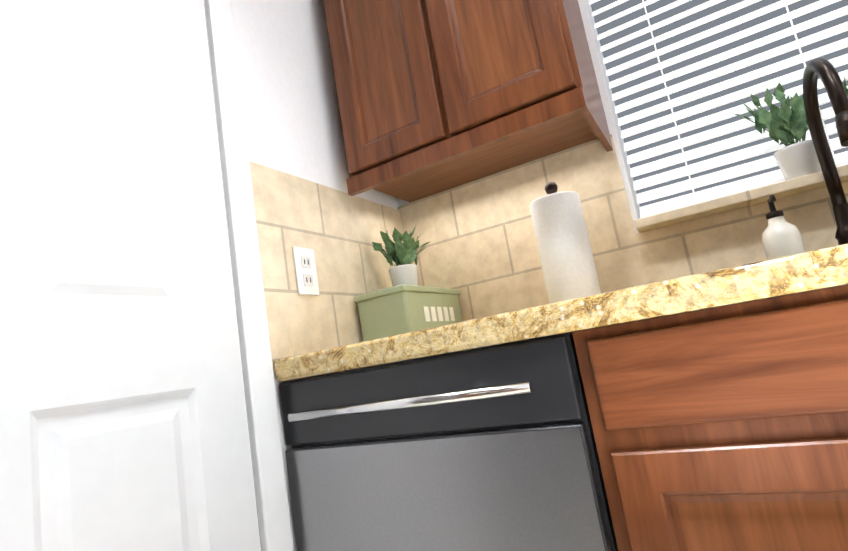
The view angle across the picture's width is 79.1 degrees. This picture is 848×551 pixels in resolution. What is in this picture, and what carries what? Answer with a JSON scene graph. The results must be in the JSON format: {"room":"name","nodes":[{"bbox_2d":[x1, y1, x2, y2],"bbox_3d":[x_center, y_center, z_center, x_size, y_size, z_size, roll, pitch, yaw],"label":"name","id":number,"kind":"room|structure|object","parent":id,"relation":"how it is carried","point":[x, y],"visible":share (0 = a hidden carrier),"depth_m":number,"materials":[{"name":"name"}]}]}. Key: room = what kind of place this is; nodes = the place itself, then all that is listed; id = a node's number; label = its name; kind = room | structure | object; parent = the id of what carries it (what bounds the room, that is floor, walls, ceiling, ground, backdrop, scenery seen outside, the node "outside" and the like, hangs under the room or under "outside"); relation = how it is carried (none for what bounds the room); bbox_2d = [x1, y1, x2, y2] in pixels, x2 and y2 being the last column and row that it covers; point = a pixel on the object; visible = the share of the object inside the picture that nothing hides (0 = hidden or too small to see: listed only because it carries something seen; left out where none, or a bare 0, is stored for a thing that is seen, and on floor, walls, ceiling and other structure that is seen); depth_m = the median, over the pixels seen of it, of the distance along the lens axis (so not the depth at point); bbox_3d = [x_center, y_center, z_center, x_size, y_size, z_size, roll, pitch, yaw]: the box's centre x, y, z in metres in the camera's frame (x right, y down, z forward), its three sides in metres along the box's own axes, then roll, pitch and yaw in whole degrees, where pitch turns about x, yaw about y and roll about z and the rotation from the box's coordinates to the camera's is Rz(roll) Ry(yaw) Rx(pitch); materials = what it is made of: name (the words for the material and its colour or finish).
{"room":"kitchen","nodes":[
{"label":"kitchen","id":0,"kind":"room"},
{"bbox_2d":[231,0,397,550],"bbox_3d":[-0.635,-0.262,0.724,0.001,2.680,2.270,-15,-11,28],"label":"wall","id":1,"kind":"structure","parent":0,"point":[293,122],"depth_m":1.35,"materials":[{"name":"paint"}]},
{"bbox_2d":[0,0,293,550],"bbox_3d":[-0.550,0.005,0.651,0.089,2.110,0.966,-15,-11,28],"label":"door","id":2,"kind":"structure","parent":1,"relation":"attached to","point":[138,407],"depth_m":0.85,"materials":[{"name":"white wood"}]},
{"bbox_2d":[249,161,403,369],"bbox_3d":[-0.202,-0.008,1.387,0.010,0.465,0.638,-15,-11,28],"label":"backsplash","id":3,"kind":"structure","parent":1,"relation":"attached to","point":[338,232],"depth_m":1.27,"materials":[{"name":"tile"}]},
{"bbox_2d":[293,246,318,295],"bbox_3d":[-0.280,-0.010,1.224,0.007,0.116,0.070,-15,-11,28],"label":"electrical outlet plate","id":4,"kind":"object","parent":3,"relation":"attached to","point":[306,272],"visible":1,"depth_m":1.22,"materials":[{"name":"white plastic"}]},
{"bbox_2d":[397,0,847,320],"bbox_3d":[2.221,-0.769,0.547,5.280,2.680,0.180,-15,-11,28],"label":"wall","id":5,"kind":"structure","parent":0,"point":[480,251],"depth_m":1.43,"materials":[{"name":"tile"}]},
{"bbox_2d":[324,0,612,202],"bbox_3d":[0.055,-0.797,1.450,0.734,1.067,0.396,-15,-11,28],"label":"upper cabinet","id":6,"kind":"object","parent":5,"relation":"attached to","point":[436,96],"visible":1,"depth_m":1.28,"materials":[{"name":"brown wood"}]},
{"bbox_2d":[589,0,847,217],"bbox_3d":[0.882,-0.700,1.282,0.878,0.973,0.197,-15,-11,28],"label":"window blinds","id":7,"kind":"object","parent":5,"relation":"attached to","point":[687,78],"visible":0.94,"depth_m":1.35,"materials":[{"name":"white plastic"}]},
{"bbox_2d":[634,164,847,232],"bbox_3d":[0.952,-0.215,1.181,0.862,0.024,0.240,-15,-11,28],"label":"window sill","id":8,"kind":"structure","parent":5,"relation":"attached to","point":[802,184],"depth_m":1.18,"materials":[{"name":"tile"}]},
{"bbox_2d":[732,83,821,179],"bbox_3d":[0.816,-0.327,1.166,0.161,0.231,0.109,-15,-11,28],"label":"potted plant","id":9,"kind":"object","parent":8,"relation":"on","point":[785,126],"visible":0.88,"depth_m":1.14,"materials":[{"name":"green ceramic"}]},
{"bbox_2d":[843,77,847,95],"bbox_3d":[0.964,-0.356,1.083,0.146,0.212,0.111,-15,-11,28],"label":"potted plant","id":10,"kind":"object","parent":8,"relation":"on","point":[845,85],"visible":0.21,"depth_m":1.15,"materials":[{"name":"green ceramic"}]},
{"label":"floor","id":11,"kind":"structure","parent":0,"visible":0},
{"bbox_2d":[279,333,617,550],"bbox_3d":[0.168,0.601,1.114,0.616,0.870,0.663,-15,-11,28],"label":"dishwasher","id":12,"kind":"object","parent":11,"relation":"on","point":[494,448],"visible":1,"depth_m":0.87,"materials":[{"name":"black metal"}]},
{"bbox_2d":[572,285,847,550],"bbox_3d":[0.668,0.474,0.862,0.519,0.872,0.626,-15,-11,28],"label":"base cabinet","id":13,"kind":"object","parent":11,"relation":"on","point":[724,428],"visible":1,"depth_m":0.66,"materials":[{"name":"brown wood"}]},
{"bbox_2d":[274,244,847,381],"bbox_3d":[1.428,-0.094,0.472,3.668,0.240,0.636,-15,-11,28],"label":"countertop","id":14,"kind":"structure","parent":13,"relation":"on","point":[818,269],"depth_m":0.76,"materials":[{"name":"stone"}]},
{"bbox_2d":[354,284,462,341],"bbox_3d":[-0.027,0.117,1.445,0.158,0.141,0.328,-15,-11,28],"label":"bread box","id":15,"kind":"object","parent":14,"relation":"on","point":[397,309],"visible":0.81,"depth_m":1.32,"materials":[{"name":"green metal"}]},
{"bbox_2d":[372,225,429,285],"bbox_3d":[-0.064,-0.055,1.441,0.164,0.202,0.166,-15,-11,28],"label":"potted plant","id":16,"kind":"object","parent":15,"relation":"on","point":[402,256],"visible":0.96,"depth_m":1.42,"materials":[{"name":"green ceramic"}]},
{"bbox_2d":[529,182,600,303],"bbox_3d":[0.348,-0.074,1.282,0.156,0.338,0.156,-15,-11,28],"label":"paper towel","id":17,"kind":"object","parent":14,"relation":"on","point":[564,250],"visible":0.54,"depth_m":1.23,"materials":[{"name":"white paper"}]},
{"bbox_2d":[762,194,805,259],"bbox_3d":[0.746,-0.086,1.073,0.068,0.162,0.083,-15,-11,28],"label":"soap dispenser","id":18,"kind":"object","parent":14,"relation":"on","point":[781,237],"visible":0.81,"depth_m":1.06,"materials":[{"name":"white ceramic"}]},
{"bbox_2d":[803,58,847,244],"bbox_3d":[0.826,-0.235,0.984,0.107,0.398,0.269,-15,-11,28],"label":"faucet","id":19,"kind":"object","parent":14,"relation":"on","point":[825,71],"visible":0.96,"depth_m":1.06,"materials":[{"name":"brown metal"}]}
]}

